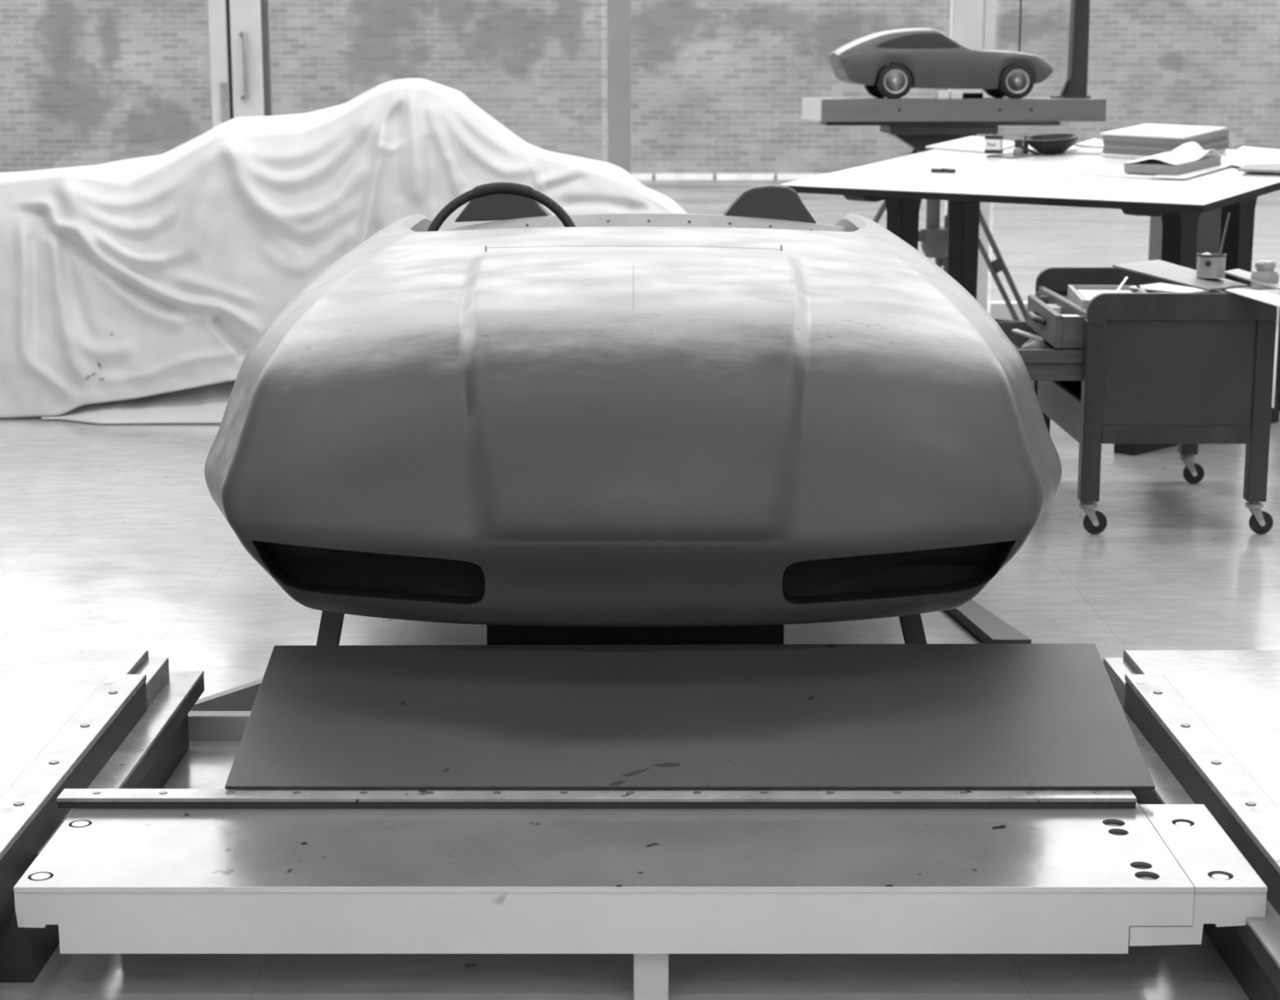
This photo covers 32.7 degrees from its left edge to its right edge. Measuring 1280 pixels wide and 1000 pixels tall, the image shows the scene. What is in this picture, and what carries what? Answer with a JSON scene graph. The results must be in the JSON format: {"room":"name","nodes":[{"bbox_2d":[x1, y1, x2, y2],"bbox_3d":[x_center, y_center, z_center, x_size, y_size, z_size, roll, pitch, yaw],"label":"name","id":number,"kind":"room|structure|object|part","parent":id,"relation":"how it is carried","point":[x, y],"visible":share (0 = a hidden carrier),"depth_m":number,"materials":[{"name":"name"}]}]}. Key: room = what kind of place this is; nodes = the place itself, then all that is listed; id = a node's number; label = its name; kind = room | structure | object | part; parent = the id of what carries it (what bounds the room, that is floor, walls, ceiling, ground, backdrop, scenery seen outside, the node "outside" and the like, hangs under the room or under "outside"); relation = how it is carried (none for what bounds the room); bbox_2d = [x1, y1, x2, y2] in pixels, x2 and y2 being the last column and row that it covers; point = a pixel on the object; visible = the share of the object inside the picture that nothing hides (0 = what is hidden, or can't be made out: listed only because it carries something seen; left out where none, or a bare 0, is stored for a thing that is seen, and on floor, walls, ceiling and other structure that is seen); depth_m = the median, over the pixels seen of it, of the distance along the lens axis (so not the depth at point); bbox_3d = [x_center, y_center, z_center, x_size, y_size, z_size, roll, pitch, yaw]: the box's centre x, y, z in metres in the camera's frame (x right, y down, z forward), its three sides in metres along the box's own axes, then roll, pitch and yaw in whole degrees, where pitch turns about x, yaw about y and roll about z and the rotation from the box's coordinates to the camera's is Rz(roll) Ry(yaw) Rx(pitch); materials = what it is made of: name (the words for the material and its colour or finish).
{"room":"design studio","nodes":[
{"label":"design studio","id":0,"kind":"room"},
{"bbox_2d":[0,324,1279,999],"bbox_3d":[0.000,0.523,4.843,14.000,0.100,15.300,0,11,0],"label":"floor","id":1,"kind":"structure","parent":0,"point":[113,536],"depth_m":5.67,"materials":[{"name":"concrete"}]},
{"bbox_2d":[0,649,204,982],"bbox_3d":[-2.059,0.645,3.358,2.282,0.234,2.540,0,11,0],"label":"rail","id":2,"kind":"object","parent":1,"relation":"on","point":[69,718],"visible":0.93,"depth_m":4.02,"materials":[{"name":"silver metal"}]},
{"bbox_3d":[-2.108,0.593,3.312,2.183,0.090,2.470,0,11,0],"label":"plate","id":3,"kind":"part","parent":2,"relation":"part of","materials":[{"name":"silver metal"}]},
{"bbox_2d":[40,380,235,423],"bbox_3d":[-1.918,-0.441,8.899,1.151,0.208,0.351,0,11,0],"label":"sheet","id":4,"kind":"object","parent":1,"relation":"on","point":[206,404],"visible":0.3,"depth_m":8.88,"materials":[{"name":"fabric"}]},
{"bbox_2d":[187,711,251,740],"bbox_3d":[-0.637,0.481,4.651,0.675,0.055,0.040,0,11,0],"label":"board","id":5,"kind":"object","parent":1,"relation":"on","point":[202,725],"depth_m":4.63,"materials":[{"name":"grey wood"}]},
{"bbox_2d":[190,678,262,711],"bbox_3d":[-0.843,0.431,4.904,0.025,0.057,0.464,8,14,34],"label":"board","id":6,"kind":"object","parent":1,"relation":"on","point":[241,698],"visible":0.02,"depth_m":4.81,"materials":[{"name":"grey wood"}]},
{"bbox_2d":[315,610,344,645],"bbox_3d":[-0.663,0.367,4.550,0.060,0.318,0.144,10,15,41],"label":"support post","id":7,"kind":"object","parent":1,"relation":"on","point":[330,630],"visible":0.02,"depth_m":4.53,"materials":[{"name":"grey metal"}]},
{"bbox_2d":[0,78,687,417],"bbox_3d":[-1.712,-1.144,9.550,4.222,1.377,1.659,0,11,0],"label":"sheet","id":8,"kind":"object","parent":1,"relation":"on","point":[137,277],"visible":0.66,"depth_m":8.86,"materials":[{"name":"fabric"}]},
{"bbox_2d":[486,624,784,644],"bbox_3d":[-0.010,0.120,5.706,0.640,0.355,2.050,0,11,0],"label":"support block","id":9,"kind":"object","parent":1,"relation":"on","point":[771,633],"visible":0.02,"depth_m":4.70,"materials":[{"name":"black"}]},
{"bbox_2d":[204,182,1062,626],"bbox_3d":[-0.014,-0.435,5.600,1.783,0.761,3.443,0,11,0],"label":"car","id":10,"kind":"object","parent":9,"relation":"on","point":[758,412],"visible":1,"depth_m":4.10,"materials":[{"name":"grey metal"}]},
{"bbox_2d":[13,788,1267,999],"bbox_3d":[-0.013,0.629,3.462,1.894,0.226,0.400,0,11,0],"label":"cross beam","id":11,"kind":"structure","parent":1,"relation":"on","point":[651,875],"depth_m":3.30,"materials":[{"name":"silver metal"}]},
{"bbox_3d":[-0.053,0.542,3.438,1.758,0.006,0.384,0,11,0],"label":"plate","id":12,"kind":"part","parent":11,"relation":"part of","materials":[{"name":"silver metal"}]},
{"bbox_2d":[225,643,1155,792],"bbox_3d":[0.084,0.378,3.856,1.547,0.114,0.537,0,11,0],"label":"sheet","id":13,"kind":"object","parent":11,"relation":"on","point":[1011,716],"visible":1,"depth_m":3.84,"materials":[{"name":"grey metal"}]},
{"bbox_3d":[0.880,0.543,3.433,0.107,0.006,0.373,0,11,0],"label":"plate","id":14,"kind":"part","parent":11,"relation":"part of","materials":[{"name":"silver metal"}]},
{"bbox_2d":[898,613,927,644],"bbox_3d":[0.591,0.367,4.550,0.155,0.318,0.060,9,15,40],"label":"support post","id":15,"kind":"object","parent":1,"relation":"on","point":[912,626],"visible":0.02,"depth_m":4.53,"materials":[{"name":"grey metal"}]},
{"bbox_2d":[818,121,1060,321],"bbox_3d":[1.361,-1.320,10.935,1.279,1.157,1.060,0,11,0],"label":"tripod stand","id":16,"kind":"object","parent":1,"relation":"on","point":[934,238],"visible":0.51,"depth_m":10.54,"materials":[{"name":"metal"}]},
{"bbox_3d":[1.066,-1.219,10.572,0.700,1.086,0.029,-4,12,-21],"label":"leg","id":17,"kind":"part","parent":16,"relation":"part of","materials":[{"name":"grey metal"}]},
{"bbox_3d":[1.444,-1.800,10.585,0.511,0.040,0.480,0,11,0],"label":"head plate","id":18,"kind":"part","parent":16,"relation":"part of","materials":[{"name":"metal"}]},
{"bbox_3d":[1.438,-1.827,10.565,1.107,0.018,0.470,0,11,0],"label":"head rail","id":19,"kind":"part","parent":16,"relation":"part of","materials":[{"name":"metal"}]},
{"bbox_3d":[1.503,-1.145,10.714,0.028,0.500,0.028,0,11,0],"label":"rod","id":20,"kind":"part","parent":16,"relation":"part of","materials":[{"name":"grey metal"}]},
{"bbox_2d":[801,97,1106,121],"bbox_3d":[1.508,-1.896,10.594,1.368,0.104,0.604,-1,11,-4],"label":"display platform","id":21,"kind":"object","parent":16,"relation":"on","point":[818,109],"visible":0.94,"depth_m":10.31,"materials":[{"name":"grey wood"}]},
{"bbox_2d":[828,27,1053,98],"bbox_3d":[1.454,-2.105,10.520,1.054,0.332,0.425,-1,11,-4],"label":"model car","id":22,"kind":"object","parent":21,"relation":"on","point":[917,57],"visible":1,"depth_m":10.33,"materials":[{"name":"paint"}]},
{"bbox_2d":[936,91,949,98],"bbox_3d":[1.435,-1.918,10.341,0.054,0.036,0.050,-1,11,-4],"label":"support block","id":23,"kind":"object","parent":21,"relation":"on","point":[940,95],"visible":1,"depth_m":10.32,"materials":[{"name":"paper"}]},
{"bbox_2d":[949,91,962,98],"bbox_3d":[1.498,-1.922,10.360,0.054,0.036,0.050,-1,11,-4],"label":"support block","id":24,"kind":"object","parent":21,"relation":"on","point":[953,95],"visible":1,"depth_m":10.34,"materials":[{"name":"paper"}]},
{"bbox_2d":[962,93,982,97],"bbox_3d":[1.606,-1.952,10.531,0.095,0.025,0.025,-1,11,-4],"label":"roller","id":25,"kind":"object","parent":21,"relation":"on","point":[964,95],"visible":1,"depth_m":10.52,"materials":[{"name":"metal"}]},
{"bbox_2d":[1017,0,1022,52],"bbox_3d":[1.875,-2.333,10.762,0.009,0.687,0.009,-5,12,-22],"label":"rod","id":26,"kind":"object","parent":21,"relation":"on","point":[1020,1],"visible":0.47,"depth_m":10.76,"materials":[{"name":"metal"}]},
{"bbox_2d":[1049,0,1090,98],"bbox_3d":[2.097,-2.296,10.571,0.155,0.687,0.180,-1,11,-4],"label":"upright post","id":27,"kind":"object","parent":21,"relation":"on","point":[1075,86],"visible":1,"depth_m":10.56,"materials":[{"name":"black metal"}]},
{"bbox_3d":[2.118,-2.302,10.572,0.104,0.676,0.080,-1,11,-4],"label":"post","id":28,"kind":"part","parent":27,"relation":"part of","materials":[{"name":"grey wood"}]},
{"bbox_3d":[1.720,-1.219,10.572,0.586,1.085,0.028,6,12,26],"label":"leg","id":29,"kind":"part","parent":16,"relation":"part of","materials":[{"name":"grey metal"}]},
{"bbox_2d":[945,599,1031,644],"bbox_3d":[0.860,0.308,5.595,0.095,0.030,0.533,-2,11,-11],"label":"bar","id":30,"kind":"object","parent":1,"relation":"on","point":[988,628],"visible":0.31,"depth_m":5.50,"materials":[{"name":"grey metal"}]},
{"bbox_2d":[780,145,1279,455],"bbox_3d":[1.714,-0.828,8.623,1.882,1.087,1.375,11,15,43],"label":"table","id":31,"kind":"object","parent":1,"relation":"on","point":[902,182],"visible":0.56,"depth_m":8.41,"materials":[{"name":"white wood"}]},
{"bbox_3d":[1.197,-1.352,9.121,0.100,0.174,1.000,11,15,43],"label":"rail","id":32,"kind":"part","parent":31,"relation":"part of","materials":[{"name":"grey metal"}]},
{"bbox_3d":[1.090,-0.883,9.100,0.080,0.830,0.178,11,15,43],"label":"leg","id":33,"kind":"part","parent":31,"relation":"part of","materials":[{"name":"grey metal"}]},
{"bbox_2d":[930,168,955,173],"bbox_3d":[1.208,-1.310,8.673,0.108,0.017,0.028,11,15,43],"label":"clip","id":34,"kind":"object","parent":31,"relation":"on","point":[932,170],"visible":1,"depth_m":8.67,"materials":[{"name":"black metal"}]},
{"bbox_3d":[1.390,-0.967,9.402,0.080,0.878,0.178,11,15,43],"label":"leg","id":35,"kind":"part","parent":31,"relation":"part of","materials":[{"name":"grey metal"}]},
{"bbox_2d":[925,135,1014,152],"bbox_3d":[1.470,-1.531,9.393,0.335,0.055,0.491,-7,13,-33],"label":"paper sheet","id":36,"kind":"object","parent":31,"relation":"on","point":[970,144],"visible":0.71,"depth_m":9.39,"materials":[{"name":"white paper"}]},
{"bbox_2d":[986,149,1066,159],"bbox_3d":[1.594,-1.431,9.011,0.286,0.034,0.152,-5,12,-23],"label":"sheet","id":37,"kind":"object","parent":31,"relation":"on","point":[1006,155],"visible":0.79,"depth_m":8.97,"materials":[{"name":"white paper"}]},
{"bbox_2d":[984,135,1003,153],"bbox_3d":[1.461,-1.467,9.002,0.065,0.074,0.045,5,12,25],"label":"box","id":38,"kind":"object","parent":37,"relation":"on","point":[993,144],"visible":1,"depth_m":8.98,"materials":[{"name":"cardboard"}]},
{"bbox_2d":[1013,139,1023,155],"bbox_3d":[1.555,-1.450,8.966,0.043,0.063,0.044,0,11,0],"label":"ink bottle","id":39,"kind":"object","parent":37,"relation":"on","point":[1017,150],"visible":0.92,"depth_m":8.95,"materials":[{"name":"clear glass"}]},
{"bbox_3d":[1.555,-1.435,8.969,0.043,0.032,0.044,0,11,0],"label":"glass","id":40,"kind":"part","parent":39,"relation":"part of","materials":[{"name":"clear glass"}]},
{"bbox_2d":[1022,136,1028,153],"bbox_3d":[1.589,-1.463,8.988,0.022,0.070,0.022,0,11,0],"label":"ink bottle","id":41,"kind":"object","parent":37,"relation":"on","point":[1025,144],"visible":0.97,"depth_m":8.98,"materials":[{"name":"black glass"}]},
{"bbox_2d":[1025,133,1079,153],"bbox_3d":[1.693,-1.465,8.968,0.223,0.078,0.223,0,11,0],"label":"bowl","id":42,"kind":"object","parent":37,"relation":"on","point":[1055,143],"visible":1,"depth_m":8.92,"materials":[{"name":"ceramic"}]},
{"bbox_2d":[1021,145,1038,155],"bbox_3d":[1.588,-1.424,8.890,0.090,0.042,0.012,-7,13,-33],"label":"pen","id":43,"kind":"object","parent":31,"relation":"on","point":[1022,146],"visible":1,"depth_m":8.88,"materials":[{"name":"plastic"}]},
{"bbox_2d":[1066,146,1103,155],"bbox_3d":[1.871,-1.438,8.948,0.167,0.034,0.234,9,15,40],"label":"paper pad","id":44,"kind":"object","parent":31,"relation":"on","point":[1081,150],"visible":0.79,"depth_m":8.90,"materials":[{"name":"white paper"}]},
{"bbox_2d":[1074,138,1103,147],"bbox_3d":[1.904,-1.478,9.038,0.163,0.031,0.230,8,14,37],"label":"paper pad","id":45,"kind":"object","parent":44,"relation":"on","point":[1093,143],"visible":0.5,"depth_m":9.02,"materials":[{"name":"white paper"}]},
{"bbox_2d":[1092,168,1159,179],"bbox_3d":[1.873,-1.227,8.209,0.167,0.024,0.294,-10,15,-42],"label":"sheet","id":46,"kind":"object","parent":31,"relation":"on","point":[1119,173],"visible":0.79,"depth_m":8.20,"materials":[{"name":"paper"}]},
{"bbox_2d":[1124,142,1221,175],"bbox_3d":[2.007,-1.292,8.234,0.318,0.113,0.265,-10,15,-41],"label":"folder","id":47,"kind":"object","parent":46,"relation":"on","point":[1189,157],"visible":1,"depth_m":8.16,"materials":[{"name":"white paper"}]},
{"bbox_3d":[2.127,-1.179,8.244,0.100,0.174,1.000,11,15,43],"label":"rail","id":48,"kind":"part","parent":31,"relation":"part of","materials":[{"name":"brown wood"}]},
{"bbox_2d":[1100,148,1226,159],"bbox_3d":[2.092,-1.384,8.688,0.300,0.052,0.437,-8,14,-36],"label":"pad","id":49,"kind":"object","parent":31,"relation":"on","point":[1111,155],"visible":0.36,"depth_m":8.65,"materials":[{"name":"paper"}]},
{"bbox_2d":[1102,142,1228,155],"bbox_3d":[2.101,-1.401,8.686,0.301,0.059,0.437,-8,14,-36],"label":"pad","id":50,"kind":"object","parent":49,"relation":"on","point":[1225,145],"visible":0.36,"depth_m":8.62,"materials":[{"name":"grey paper"}]},
{"bbox_2d":[1103,138,1229,151],"bbox_3d":[2.100,-1.416,8.673,0.300,0.055,0.437,-8,14,-36],"label":"pad","id":51,"kind":"object","parent":50,"relation":"on","point":[1227,140],"visible":0.43,"depth_m":8.58,"materials":[{"name":"grey paper"}]},
{"bbox_2d":[1102,134,1228,148],"bbox_3d":[2.098,-1.435,8.681,0.300,0.055,0.437,-8,14,-36],"label":"pad","id":52,"kind":"object","parent":51,"relation":"on","point":[1224,137],"visible":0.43,"depth_m":8.58,"materials":[{"name":"grey paper"}]},
{"bbox_2d":[1102,128,1229,144],"bbox_3d":[2.097,-1.451,8.668,0.301,0.061,0.437,-8,14,-36],"label":"pad","id":53,"kind":"object","parent":52,"relation":"on","point":[1224,132],"visible":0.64,"depth_m":8.55,"materials":[{"name":"grey paper"}]},
{"bbox_2d":[1100,123,1226,139],"bbox_3d":[2.085,-1.465,8.666,0.300,0.047,0.437,-8,14,-36],"label":"pad","id":54,"kind":"object","parent":53,"relation":"on","point":[1153,131],"visible":1,"depth_m":8.64,"materials":[{"name":"paper"}]},
{"bbox_3d":[2.020,-0.710,8.223,0.080,0.830,0.178,11,15,43],"label":"leg","id":55,"kind":"part","parent":31,"relation":"part of","materials":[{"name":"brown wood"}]},
{"bbox_2d":[1150,163,1231,179],"bbox_3d":[2.091,-1.238,8.173,0.173,0.052,0.458,9,14,38],"label":"sheet","id":56,"kind":"object","parent":31,"relation":"on","point":[1186,175],"visible":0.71,"depth_m":8.07,"materials":[{"name":"paper"}]},
{"bbox_3d":[2.320,-0.794,8.525,0.080,0.878,0.178,11,15,43],"label":"leg","id":57,"kind":"part","parent":31,"relation":"part of","materials":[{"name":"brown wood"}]},
{"bbox_2d":[1237,163,1279,173],"bbox_3d":[2.305,-1.216,7.984,0.220,0.030,0.198,5,12,26],"label":"paper pad","id":58,"kind":"object","parent":31,"relation":"on","point":[1275,168],"visible":1,"depth_m":7.99,"materials":[{"name":"white paper"}]},
{"bbox_2d":[1221,146,1279,167],"bbox_3d":[2.379,-1.301,8.308,0.328,0.066,0.652,6,13,28],"label":"paper sheet","id":59,"kind":"object","parent":58,"relation":"on","point":[1244,155],"visible":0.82,"depth_m":8.35,"materials":[{"name":"white paper"}]},
{"bbox_2d":[996,266,1276,533],"bbox_3d":[1.479,-0.341,7.042,0.928,0.742,0.890,0,11,0],"label":"tool cart","id":60,"kind":"object","parent":1,"relation":"on","point":[1187,370],"depth_m":6.61,"materials":[{"name":"grey wood"}]},
{"bbox_2d":[1011,328,1047,342],"bbox_3d":[1.238,-0.523,6.944,0.033,0.027,0.159,-7,13,-31],"label":"scraper","id":61,"kind":"object","parent":60,"relation":"on","point":[1018,331],"visible":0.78,"depth_m":6.94,"materials":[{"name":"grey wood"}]},
{"bbox_3d":[1.255,-0.578,6.909,0.050,0.030,0.200,0,11,0],"label":"handle","id":62,"kind":"part","parent":60,"relation":"part of","materials":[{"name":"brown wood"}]},
{"bbox_2d":[1020,339,1053,349],"bbox_3d":[1.248,-0.460,6.837,0.108,0.084,0.151,0,11,0],"label":"clay lump","id":63,"kind":"object","parent":60,"relation":"in","point":[1036,344],"visible":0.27,"depth_m":6.80,"materials":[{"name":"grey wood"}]},
{"bbox_3d":[1.391,-0.483,7.019,0.661,0.095,0.760,0,11,0],"label":"drawer","id":64,"kind":"part","parent":60,"relation":"part of","materials":[{"name":"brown wood"}]},
{"bbox_3d":[1.373,-0.433,7.448,0.058,0.556,0.058,0,11,0],"label":"leg","id":65,"kind":"part","parent":60,"relation":"part of","materials":[{"name":"grey wood"}]},
{"bbox_2d":[1021,334,1062,349],"bbox_3d":[1.300,-0.496,7.055,0.115,0.080,0.107,-6,13,-27],"label":"clay lump","id":66,"kind":"object","parent":60,"relation":"in","point":[1029,340],"visible":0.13,"depth_m":7.03,"materials":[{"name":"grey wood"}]},
{"bbox_2d":[1047,304,1061,314],"bbox_3d":[1.331,-0.592,7.039,0.096,0.070,0.096,0,11,0],"label":"tape roll","id":67,"kind":"object","parent":60,"relation":"in","point":[1055,307],"visible":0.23,"depth_m":6.99,"materials":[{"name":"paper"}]},
{"bbox_3d":[1.362,-0.305,7.049,0.020,0.130,0.774,0,11,0],"label":"rail","id":68,"kind":"part","parent":60,"relation":"part of","materials":[{"name":"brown wood"}]},
{"bbox_3d":[1.570,-0.567,6.920,0.611,0.094,0.642,0,11,0],"label":"drawer","id":69,"kind":"part","parent":60,"relation":"part of","materials":[{"name":"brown wood"}]},
{"bbox_2d":[1038,285,1086,318],"bbox_3d":[1.625,-0.619,6.987,0.553,0.056,0.830,0,11,0],"label":"tray","id":70,"kind":"object","parent":60,"relation":"on","point":[1049,295],"depth_m":7.11,"materials":[{"name":"grey wood"}]},
{"bbox_3d":[1.628,-0.549,7.440,0.462,0.327,0.012,0,11,0],"label":"panel","id":71,"kind":"part","parent":60,"relation":"part of","materials":[{"name":"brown wood"}]},
{"bbox_2d":[1060,314,1079,316],"bbox_3d":[1.327,-0.530,6.714,0.065,0.075,0.060,0,11,0],"label":"box","id":72,"kind":"object","parent":60,"relation":"in","point":[1063,315],"visible":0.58,"depth_m":6.71,"materials":[{"name":"paper"}]},
{"bbox_3d":[1.628,-0.365,7.476,0.452,0.053,0.026,0,11,0],"label":"rail","id":73,"kind":"part","parent":60,"relation":"part of","materials":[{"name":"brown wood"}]},
{"bbox_3d":[1.373,-0.272,6.632,0.058,0.556,0.058,0,11,0],"label":"leg","id":74,"kind":"part","parent":60,"relation":"part of","materials":[{"name":"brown wood"}]},
{"bbox_2d":[1066,284,1146,309],"bbox_3d":[1.494,-0.627,6.923,0.229,0.062,0.494,1,11,6],"label":"wooden box","id":75,"kind":"object","parent":60,"relation":"on","point":[1073,295],"visible":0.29,"depth_m":7.14,"materials":[{"name":"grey wood"}]},
{"bbox_2d":[1077,289,1131,300],"bbox_3d":[1.496,-0.634,6.967,0.170,0.041,0.320,1,11,6],"label":"notepad","id":76,"kind":"object","parent":75,"relation":"in","point":[1087,295],"visible":0.31,"depth_m":7.06,"materials":[{"name":"paper"}]},
{"bbox_2d":[1115,276,1128,292],"bbox_3d":[1.530,-0.678,6.950,0.010,0.047,0.220,4,12,22],"label":"stylus","id":77,"kind":"object","parent":76,"relation":"on","point":[1126,278],"visible":0.65,"depth_m":6.96,"materials":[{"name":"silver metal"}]},
{"bbox_3d":[1.724,-0.685,7.074,0.182,0.006,0.294,-6,13,-30],"label":"paper strip","id":78,"kind":"part","parent":60,"relation":"part of","materials":[{"name":"white paper"}]},
{"bbox_3d":[1.628,-0.199,6.632,0.452,0.053,0.026,0,11,0],"label":"rail","id":79,"kind":"part","parent":60,"relation":"part of","materials":[{"name":"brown wood"}]},
{"bbox_3d":[1.628,-0.383,6.597,0.462,0.327,0.012,0,11,0],"label":"panel","id":80,"kind":"part","parent":60,"relation":"part of","materials":[{"name":"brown wood"}]},
{"bbox_2d":[1111,259,1248,290],"bbox_3d":[1.683,-0.695,6.750,0.348,0.061,0.267,11,15,44],"label":"wooden board","id":81,"kind":"object","parent":60,"relation":"on","point":[1157,268],"visible":0.96,"depth_m":6.72,"materials":[{"name":"grey wood"}]},
{"bbox_2d":[1195,253,1226,278],"bbox_3d":[1.759,-0.722,6.720,0.090,0.071,0.090,0,11,0],"label":"paint can","id":82,"kind":"object","parent":81,"relation":"on","point":[1213,266],"visible":1,"depth_m":6.68,"materials":[{"name":"metal"}]},
{"bbox_2d":[1218,212,1230,255],"bbox_3d":[1.807,-0.800,6.754,0.010,0.172,0.121,6,13,30],"label":"brush","id":83,"kind":"object","parent":82,"relation":"in","point":[1228,215],"visible":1,"depth_m":6.75,"materials":[{"name":"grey wood"}]},
{"bbox_3d":[1.883,-0.433,7.448,0.058,0.556,0.058,0,11,0],"label":"leg","id":84,"kind":"part","parent":60,"relation":"part of","materials":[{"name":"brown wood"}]},
{"bbox_3d":[1.892,-0.463,7.018,0.020,0.392,0.830,0,11,0],"label":"panel","id":85,"kind":"part","parent":60,"relation":"part of","materials":[{"name":"grey wood"}]},
{"bbox_2d":[1223,268,1279,289],"bbox_3d":[1.887,-0.659,6.587,0.104,0.048,0.329,-6,13,-30],"label":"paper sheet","id":86,"kind":"object","parent":60,"relation":"on","point":[1240,273],"visible":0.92,"depth_m":6.61,"materials":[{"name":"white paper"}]},
{"bbox_2d":[1249,260,1279,289],"bbox_3d":[1.884,-0.679,6.577,0.082,0.082,0.082,0,11,0],"label":"glass jar","id":87,"kind":"object","parent":86,"relation":"on","point":[1264,272],"visible":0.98,"depth_m":6.55,"materials":[{"name":"glass"}]},
{"bbox_3d":[1.884,-0.704,6.572,0.060,0.030,0.060,0,11,0],"label":"lid","id":88,"kind":"part","parent":87,"relation":"part of","materials":[{"name":"metal"}]},
{"bbox_2d":[1225,286,1279,307],"bbox_3d":[1.821,-0.591,6.362,0.108,0.005,0.614,0,11,-2],"label":"sheet","id":89,"kind":"object","parent":60,"relation":"on","point":[1261,295],"visible":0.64,"depth_m":6.40,"materials":[{"name":"paper"}]},
{"bbox_3d":[1.883,-0.272,6.632,0.058,0.556,0.058,0,11,0],"label":"leg","id":90,"kind":"part","parent":60,"relation":"part of","materials":[{"name":"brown wood"}]},
{"bbox_2d":[1148,208,1221,269],"bbox_3d":[2.460,-0.945,9.700,0.320,0.900,0.400,0,11,0],"label":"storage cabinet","id":91,"kind":"object","parent":1,"relation":"on","point":[1208,233],"visible":0.02,"depth_m":9.46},
{"bbox_2d":[1102,649,1279,999],"bbox_3d":[2.053,0.645,3.358,2.295,0.234,2.540,0,11,0],"label":"rail","id":92,"kind":"object","parent":1,"relation":"on","point":[1204,725],"visible":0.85,"depth_m":3.90,"materials":[{"name":"silver metal"}]},
{"bbox_3d":[2.100,0.593,3.312,2.200,0.090,2.470,0,11,0],"label":"plate","id":93,"kind":"part","parent":92,"relation":"part of","materials":[{"name":"silver metal"}]},
{"bbox_2d":[1274,309,1279,411],"bbox_3d":[2.980,-0.850,9.036,0.640,0.970,0.060,0,11,0],"label":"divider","id":94,"kind":"object","parent":1,"relation":"on","point":[1277,397],"visible":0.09,"depth_m":9.10,"materials":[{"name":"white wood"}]},
{"bbox_3d":[0.000,-6.335,11.185,14.000,0.300,0.120,0,11,0],"label":"trim","id":95,"kind":"structure","parent":0,"visible":0},
{"bbox_2d":[207,0,230,128],"bbox_3d":[-4.627,-3.588,11.727,4.746,5.300,0.100,0,11,0],"label":"window","id":96,"kind":"structure","parent":95,"relation":"attached to","point":[217,18],"depth_m":11.91,"materials":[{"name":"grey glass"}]},
{"bbox_2d":[220,0,272,123],"bbox_3d":[-1.252,-3.583,11.701,2.083,5.300,0.154,0,11,0],"label":"door","id":97,"kind":"structure","parent":95,"relation":"attached to","point":[248,29],"depth_m":11.93,"materials":[{"name":"white paint"}]},
{"bbox_3d":[-2.155,-2.366,11.903,0.034,0.369,0.083,-6,12,-26],"label":"handle","id":98,"kind":"part","parent":97,"relation":"part of","materials":[{"name":"metal"}]},
{"bbox_2d":[607,0,952,215],"bbox_3d":[0.763,-3.588,11.727,1.881,5.300,0.100,0,11,0],"label":"window","id":99,"kind":"structure","parent":95,"relation":"attached to","point":[619,56],"depth_m":11.94,"materials":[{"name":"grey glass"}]},
{"bbox_2d":[945,0,1279,324],"bbox_3d":[4.352,-3.588,11.727,5.296,5.300,0.100,0,11,0],"label":"window","id":100,"kind":"structure","parent":95,"relation":"attached to","point":[968,27],"depth_m":11.91,"materials":[{"name":"white paint"}]},
{"bbox_3d":[4.481,-1.047,12.229,5.038,0.120,0.100,0,11,0],"label":"sill","id":101,"kind":"part","parent":100,"relation":"part of","materials":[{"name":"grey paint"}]},
{"label":"outside","id":102,"kind":"structure","parent":0,"visible":0},
{"bbox_2d":[637,179,1279,312],"bbox_3d":[3.000,-2.942,22.506,38.000,0.100,20.700,0,11,0],"label":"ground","id":103,"kind":"structure","parent":102,"point":[1030,239],"depth_m":20.12,"materials":[{"name":"grey concrete"}]},
{"bbox_2d":[0,0,1279,179],"bbox_3d":[3.000,-7.447,28.243,38.000,6.520,0.300,0,11,0],"label":"wall","id":104,"kind":"structure","parent":103,"relation":"on","point":[718,86],"depth_m":28.44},
{"bbox_2d":[631,173,825,179],"bbox_3d":[2.980,-4.245,28.660,35.960,0.075,0.120,0,11,0],"label":"trim","id":105,"kind":"structure","parent":104,"relation":"attached to","point":[638,176],"depth_m":28.60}
]}

